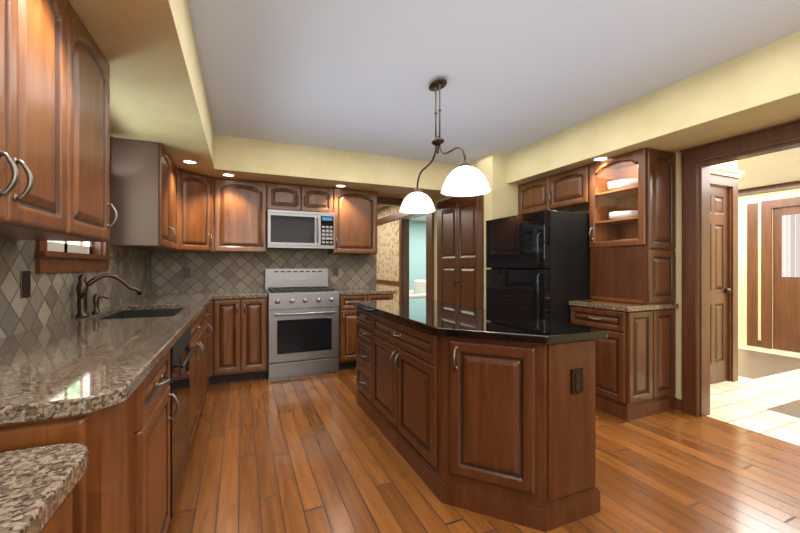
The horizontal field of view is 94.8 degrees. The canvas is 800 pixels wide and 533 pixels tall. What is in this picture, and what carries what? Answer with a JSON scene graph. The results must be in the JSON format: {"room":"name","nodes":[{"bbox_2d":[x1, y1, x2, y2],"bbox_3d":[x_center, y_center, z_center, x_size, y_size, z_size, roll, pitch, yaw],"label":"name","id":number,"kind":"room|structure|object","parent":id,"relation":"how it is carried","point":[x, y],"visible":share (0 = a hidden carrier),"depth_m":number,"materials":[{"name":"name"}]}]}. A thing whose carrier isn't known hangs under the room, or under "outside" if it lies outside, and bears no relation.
{"room":"kitchen","nodes":[
{"label":"kitchen","id":0,"kind":"room"},
{"bbox_2d":[108,311,123,318],"bbox_3d":[-1.891,0.428,2.342,0.012,0.199,0.824,0,0,-23],"label":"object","id":1,"kind":"structure","parent":0,"relation":"attached to","point":[121,316],"depth_m":2.61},
{"bbox_2d":[124,311,175,318],"bbox_3d":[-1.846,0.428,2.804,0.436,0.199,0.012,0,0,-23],"label":"sink","id":2,"kind":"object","parent":0,"relation":"attached to","point":[127,314],"depth_m":2.76,"materials":[{"name":"black metal"}]},
{"bbox_2d":[409,220,425,289],"bbox_3d":[0.978,-0.100,10.292,4.480,2.600,0.120,0,0,-23],"label":"wall","id":3,"kind":"structure","parent":0,"point":[417,250],"depth_m":10.01,"materials":[{"name":"teal paint"}]},
{"bbox_2d":[410,215,425,220],"bbox_3d":[1.886,-1.300,8.190,4.480,0.100,4.700,0,0,-23],"label":"ceiling","id":4,"kind":"structure","parent":0,"point":[422,218],"depth_m":9.58,"materials":[{"name":"white paint"}]},
{"bbox_2d":[68,0,799,200],"bbox_3d":[0.485,-1.130,1.991,4.270,0.340,6.470,0,0,-23],"label":"soffit","id":5,"kind":"structure","parent":0,"point":[148,49],"depth_m":2.56,"materials":[{"name":"yellow paint"}]},
{"bbox_2d":[180,159,198,164],"bbox_3d":[-1.926,-0.957,3.373,0.154,0.006,0.154,0,0,-23],"label":"recessed light","id":6,"kind":"object","parent":5,"relation":"in","point":[190,162],"visible":1,"depth_m":3.38,"materials":[{"name":"white"}]},
{"bbox_2d":[220,173,235,176],"bbox_3d":[-1.796,-0.957,3.854,0.154,0.006,0.154,0,0,-23],"label":"recessed light","id":7,"kind":"object","parent":5,"relation":"in","point":[227,174],"visible":1,"depth_m":3.86,"materials":[{"name":"white"}]},
{"bbox_2d":[334,184,346,187],"bbox_3d":[-0.705,-0.957,4.380,0.154,0.006,0.154,0,0,-23],"label":"recessed light","id":8,"kind":"object","parent":5,"relation":"in","point":[341,186],"visible":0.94,"depth_m":4.39,"materials":[{"name":"white"}]},
{"bbox_2d":[591,156,609,161],"bbox_3d":[1.787,-0.957,3.277,0.154,0.006,0.154,0,0,-23],"label":"recessed light","id":9,"kind":"object","parent":5,"relation":"in","point":[598,159],"visible":0.92,"depth_m":3.26,"materials":[{"name":"white"}]},
{"bbox_2d":[377,152,517,308],"bbox_3d":[0.341,-0.100,6.912,0.870,2.600,5.580,0,0,-23],"label":"wall","id":10,"kind":"structure","parent":0,"point":[501,199],"depth_m":4.40,"materials":[{"name":"yellow paint"}]},
{"bbox_2d":[377,197,434,299],"bbox_3d":[-0.693,0.010,7.201,1.040,2.380,4.230,0,0,-23],"label":"trim","id":11,"kind":"structure","parent":10,"relation":"attached to","point":[403,282],"depth_m":6.49,"materials":[{"name":"brown wood"}]},
{"bbox_2d":[437,195,483,308],"bbox_3d":[0.743,0.140,4.809,0.060,2.120,1.080,0,0,-23],"label":"pantry doors","id":12,"kind":"structure","parent":10,"relation":"in","point":[460,252],"depth_m":4.72,"materials":[{"name":"brown wood"}]},
{"bbox_2d":[167,344,799,532],"bbox_3d":[1.042,1.230,5.505,8.320,0.060,12.720,0,0,-23],"label":"floor","id":13,"kind":"structure","parent":0,"point":[317,453],"depth_m":2.20,"materials":[{"name":"brown wood"}]},
{"bbox_2d":[0,443,87,532],"bbox_3d":[-0.548,0.780,-0.201,0.615,0.840,1.865,0,0,-23],"label":"countertop","id":14,"kind":"structure","parent":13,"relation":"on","point":[37,485],"depth_m":0.63,"materials":[{"name":"brown stone"}]},
{"bbox_2d":[0,371,151,532],"bbox_3d":[-1.000,0.764,0.859,0.621,0.872,0.294,0,0,-23],"label":"base cabinet","id":15,"kind":"object","parent":13,"relation":"on","point":[114,493],"depth_m":0.91,"materials":[{"name":"brown wood"}]},
{"bbox_2d":[0,292,215,426],"bbox_3d":[-1.667,0.309,2.416,0.634,0.038,3.718,0,0,-23],"label":"countertop","id":16,"kind":"structure","parent":15,"relation":"on","point":[73,367],"depth_m":1.17,"materials":[{"name":"brown stone"}]},
{"bbox_2d":[92,294,107,312],"bbox_3d":[-1.884,0.230,2.309,0.076,0.118,0.057,0,0,-23],"label":"sprayer","id":17,"kind":"object","parent":16,"relation":"on","point":[96,297],"visible":1,"depth_m":2.29,"materials":[{"name":"brown metal"}]},
{"bbox_2d":[75,273,141,316],"bbox_3d":[-1.735,0.164,2.190,0.300,0.249,0.197,0,0,-23],"label":"faucet","id":18,"kind":"object","parent":16,"relation":"on","point":[83,285],"visible":1,"depth_m":2.12,"materials":[{"name":"brown metal"}]},
{"bbox_2d":[152,343,175,532],"bbox_3d":[-1.158,0.764,1.225,0.621,0.872,0.504,0,0,-23],"label":"base cabinet","id":19,"kind":"object","parent":13,"relation":"on","point":[164,373],"depth_m":1.44,"materials":[{"name":"brown wood"}]},
{"bbox_2d":[176,319,195,502],"bbox_3d":[-1.384,0.764,1.748,0.621,0.872,0.634,0,0,-23],"label":"dishwasher","id":20,"kind":"object","parent":13,"relation":"on","point":[186,345],"depth_m":1.93,"materials":[{"name":"brown wood"}]},
{"bbox_2d":[196,303,211,418],"bbox_3d":[-1.949,0.764,3.046,0.612,0.872,0.478,0,0,-23],"label":"base cabinet","id":21,"kind":"object","parent":13,"relation":"on","point":[204,324],"depth_m":2.94,"materials":[{"name":"brown wood"}]},
{"bbox_2d":[216,299,266,383],"bbox_3d":[-1.755,0.764,4.064,0.508,0.872,0.623,0,0,-23],"label":"base cabinet","id":22,"kind":"object","parent":13,"relation":"on","point":[241,324],"depth_m":3.79,"materials":[{"name":"brown wood"}]},
{"bbox_2d":[212,291,266,298],"bbox_3d":[-1.753,0.309,4.056,0.510,0.038,0.638,0,0,-23],"label":"countertop","id":23,"kind":"structure","parent":22,"relation":"on","point":[225,294],"depth_m":3.82,"materials":[{"name":"brown stone"}]},
{"bbox_2d":[265,268,338,379],"bbox_3d":[-1.148,0.613,4.274,0.753,1.175,0.713,0,0,-23],"label":"range","id":24,"kind":"object","parent":13,"relation":"on","point":[302,322],"visible":1,"depth_m":4.02,"materials":[{"name":"silver metal"}]},
{"bbox_2d":[335,288,396,369],"bbox_3d":[-0.483,0.745,4.592,0.703,0.910,0.662,0,0,-23],"label":"base cabinet","id":25,"kind":"object","parent":13,"relation":"on","point":[348,319],"visible":0.46,"depth_m":4.25,"materials":[{"name":"brown wood"}]},
{"bbox_2d":[335,288,396,295],"bbox_3d":[-0.487,0.309,4.603,0.703,0.038,0.638,0,0,-23],"label":"countertop","id":26,"kind":"structure","parent":25,"relation":"on","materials":[{"name":"brown stone"}]},
{"bbox_2d":[356,307,599,531],"bbox_3d":[0.277,0.775,2.518,0.723,0.850,1.886,0,0,-23],"label":"kitchen island","id":27,"kind":"object","parent":13,"relation":"on","point":[490,413],"depth_m":1.78,"materials":[{"name":"brown wood"}]},
{"bbox_2d":[353,299,607,354],"bbox_3d":[0.296,0.330,2.530,0.730,0.040,1.930,0,0,-23],"label":"island countertop","id":28,"kind":"structure","parent":27,"relation":"on","point":[491,330],"depth_m":1.93,"materials":[{"name":"black stone"}]},
{"bbox_2d":[486,210,589,323],"bbox_3d":[1.473,0.343,3.795,0.885,1.715,0.850,0,0,-23],"label":"fridge","id":29,"kind":"object","parent":13,"relation":"on","point":[538,263],"visible":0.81,"depth_m":3.42,"materials":[{"name":"black metal"}]},
{"bbox_2d":[569,148,678,420],"bbox_3d":[1.920,0.122,3.204,0.664,2.156,0.560,0,0,-23],"label":"hutch","id":30,"kind":"object","parent":13,"relation":"on","point":[630,305],"visible":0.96,"depth_m":3.03,"materials":[{"name":"brown wood"}]},
{"bbox_2d":[569,298,678,311],"bbox_3d":[1.933,0.330,3.210,0.635,0.040,0.560,0,0,-23],"label":"countertop","id":31,"kind":"structure","parent":30,"relation":"on","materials":[{"name":"stone"}]},
{"bbox_2d":[188,0,799,165],"bbox_3d":[0.509,-1.350,1.936,4.510,0.100,6.590,0,0,-23],"label":"ceiling","id":32,"kind":"structure","parent":0,"point":[358,76],"depth_m":2.33,"materials":[{"name":"white paint"}]},
{"bbox_2d":[399,79,490,213],"bbox_3d":[0.266,-0.872,2.588,0.298,0.854,1.095,0,0,-18],"label":"pendant light","id":33,"kind":"object","parent":32,"relation":"hanging from","point":[465,178],"visible":1,"depth_m":2.34,"materials":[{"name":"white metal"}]},
{"bbox_2d":[577,140,798,399],"bbox_3d":[2.812,-0.100,2.141,0.120,2.600,5.140,0,0,-23],"label":"wall","id":34,"kind":"structure","parent":0,"point":[678,250],"depth_m":3.08,"materials":[{"name":"yellow paint"}]},
{"bbox_2d":[518,165,588,214],"bbox_3d":[1.728,-0.778,3.950,0.424,0.356,0.951,0,0,-23],"label":"upper cabinet","id":35,"kind":"object","parent":34,"relation":"attached to","point":[567,191],"visible":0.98,"depth_m":3.80,"materials":[{"name":"brown wood"}]},
{"bbox_2d":[676,399,681,410],"bbox_3d":[2.333,1.155,3.076,0.014,0.090,0.053,0,0,-23],"label":"baseboard","id":36,"kind":"structure","parent":34,"relation":"attached to","point":[678,404],"depth_m":3.07,"materials":[{"name":"brown wood"}]},
{"bbox_2d":[680,119,799,416],"bbox_3d":[2.627,0.115,2.555,0.170,2.170,1.157,0,0,-23],"label":"trim","id":37,"kind":"structure","parent":34,"relation":"attached to","point":[695,287],"depth_m":2.95,"materials":[{"name":"brown wood"}]},
{"bbox_2d":[710,161,736,187],"bbox_3d":[2.934,-0.040,3.686,1.330,2.480,0.120,0,0,-23],"label":"wall","id":38,"kind":"structure","parent":0,"point":[731,165],"depth_m":3.83,"materials":[{"name":"white paint"}]},
{"bbox_2d":[710,185,730,383],"bbox_3d":[3.201,0.184,3.749,0.545,2.025,0.086,0,0,-23],"label":"door leaf","id":39,"kind":"structure","parent":38,"relation":"in","point":[720,290],"depth_m":3.80,"materials":[{"name":"brown wood"}]},
{"bbox_2d":[710,166,745,381],"bbox_3d":[2.985,0.102,3.613,1.324,2.195,0.055,0,0,-23],"label":"trim","id":40,"kind":"structure","parent":38,"relation":"attached to","point":[723,176],"depth_m":3.84,"materials":[{"name":"brown wood"}]},
{"bbox_2d":[737,147,799,189],"bbox_3d":[4.301,-1.230,3.547,3.730,0.100,5.740,0,0,-23],"label":"wall","id":41,"kind":"structure","parent":0,"point":[779,167],"depth_m":4.48,"materials":[{"name":"yellow paint"}]},
{"bbox_2d":[738,188,799,348],"bbox_3d":[5.958,-0.040,4.263,0.120,2.480,5.500,0,0,-23],"label":"wall","id":42,"kind":"structure","parent":0,"point":[744,201],"depth_m":5.64,"materials":[{"name":"paint"}]},
{"bbox_2d":[746,180,799,348],"bbox_3d":[5.871,0.010,4.225,0.069,2.380,5.500,0,0,-23],"label":"trim","id":43,"kind":"structure","parent":42,"relation":"attached to","point":[766,206],"depth_m":5.44,"materials":[{"name":"brown wood"}]},
{"bbox_2d":[773,205,799,352],"bbox_3d":[5.611,0.174,5.006,0.048,2.045,0.796,0,0,-23],"label":"door leaf","id":44,"kind":"structure","parent":42,"relation":"in","point":[786,278],"depth_m":5.23,"materials":[{"name":"brown wood"}]},
{"bbox_3d":[-1.541,-0.100,4.574,2.600,2.600,0.120,0,0,-23],"label":"wall","id":45,"kind":"structure","parent":0,"visible":0},
{"bbox_2d":[0,238,151,338],"bbox_3d":[-1.883,-0.330,2.100,0.007,1.259,4.150,0,0,-23],"label":"wall","id":46,"kind":"structure","parent":45,"relation":"attached to","point":[52,299],"depth_m":1.89,"materials":[{"name":"tile"}]},
{"bbox_2d":[21,271,30,297],"bbox_3d":[-1.684,0.080,1.655,0.005,0.120,0.075,0,0,-23],"label":"light switch","id":47,"kind":"object","parent":46,"relation":"attached to","point":[25,284],"visible":1,"depth_m":1.65,"materials":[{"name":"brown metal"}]},
{"bbox_2d":[110,137,376,254],"bbox_3d":[-1.278,-0.558,3.852,2.490,0.796,1.391,0,0,-23],"label":"upper cabinet","id":48,"kind":"object","parent":45,"relation":"attached to","point":[160,201],"visible":0.98,"depth_m":3.85,"materials":[{"name":"brown wood"}]},
{"bbox_2d":[266,209,333,249],"bbox_3d":[-1.194,-0.425,4.395,0.751,0.426,0.454,0,0,-23],"label":"microwave","id":49,"kind":"object","parent":48,"relation":"attached to","point":[297,230],"visible":1,"depth_m":4.22,"materials":[{"name":"silver metal"}]},
{"bbox_2d":[152,249,376,292],"bbox_3d":[-1.501,-0.049,4.521,2.570,0.700,0.007,0,0,-23],"label":"wall","id":50,"kind":"structure","parent":45,"relation":"attached to","point":[210,272],"depth_m":4.37,"materials":[{"name":"tile"}]},
{"bbox_2d":[184,267,190,277],"bbox_3d":[-2.389,0.068,4.130,0.070,0.115,0.005,0,0,-23],"label":"electrical outlet","id":51,"kind":"object","parent":50,"relation":"attached to","point":[187,272],"visible":1,"depth_m":4.13,"materials":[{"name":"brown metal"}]},
{"bbox_2d":[333,267,337,275],"bbox_3d":[-0.838,0.068,4.801,0.070,0.115,0.005,0,0,-23],"label":"electrical outlet","id":52,"kind":"object","parent":50,"relation":"attached to","point":[335,271],"visible":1,"depth_m":4.80,"materials":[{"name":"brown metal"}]},
{"bbox_3d":[-1.506,-0.100,1.065,0.120,2.600,6.590,0,0,-23],"label":"wall","id":53,"kind":"structure","parent":0,"visible":0},
{"bbox_2d":[0,0,117,241],"bbox_3d":[-0.896,-0.535,0.288,0.364,0.841,3.040,0,0,-23],"label":"wall cabinet","id":54,"kind":"object","parent":53,"relation":"attached to","point":[54,125],"visible":1,"depth_m":1.22,"materials":[{"name":"brown wood"}]},
{"bbox_2d":[35,241,113,272],"bbox_3d":[-1.959,-0.410,2.182,0.165,0.880,1.030,0,0,-23],"label":"window","id":55,"kind":"structure","parent":53,"relation":"in","point":[60,256],"depth_m":2.12,"materials":[{"name":"brown wood"}]},
{"label":"outside","id":56,"kind":"structure","parent":0,"visible":0},
{"bbox_2d":[50,241,79,244],"bbox_3d":[-5.048,-0.800,5.444,0.050,5.000,14.000,0,0,-23],"label":"window","id":57,"kind":"structure","parent":56,"point":[74,243],"depth_m":5.85,"materials":[{"name":"white"}]},
{"bbox_3d":[1.891,1.230,9.150,3.870,0.060,6.700,0,0,-23],"label":"floor","id":58,"kind":"structure","parent":0,"visible":0},
{"bbox_2d":[409,280,425,298],"bbox_3d":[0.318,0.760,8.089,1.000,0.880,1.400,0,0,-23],"label":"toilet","id":59,"kind":"object","parent":58,"relation":"on","point":[418,291],"visible":0.15,"depth_m":8.30,"materials":[{"name":"white ceramic"}]}
]}

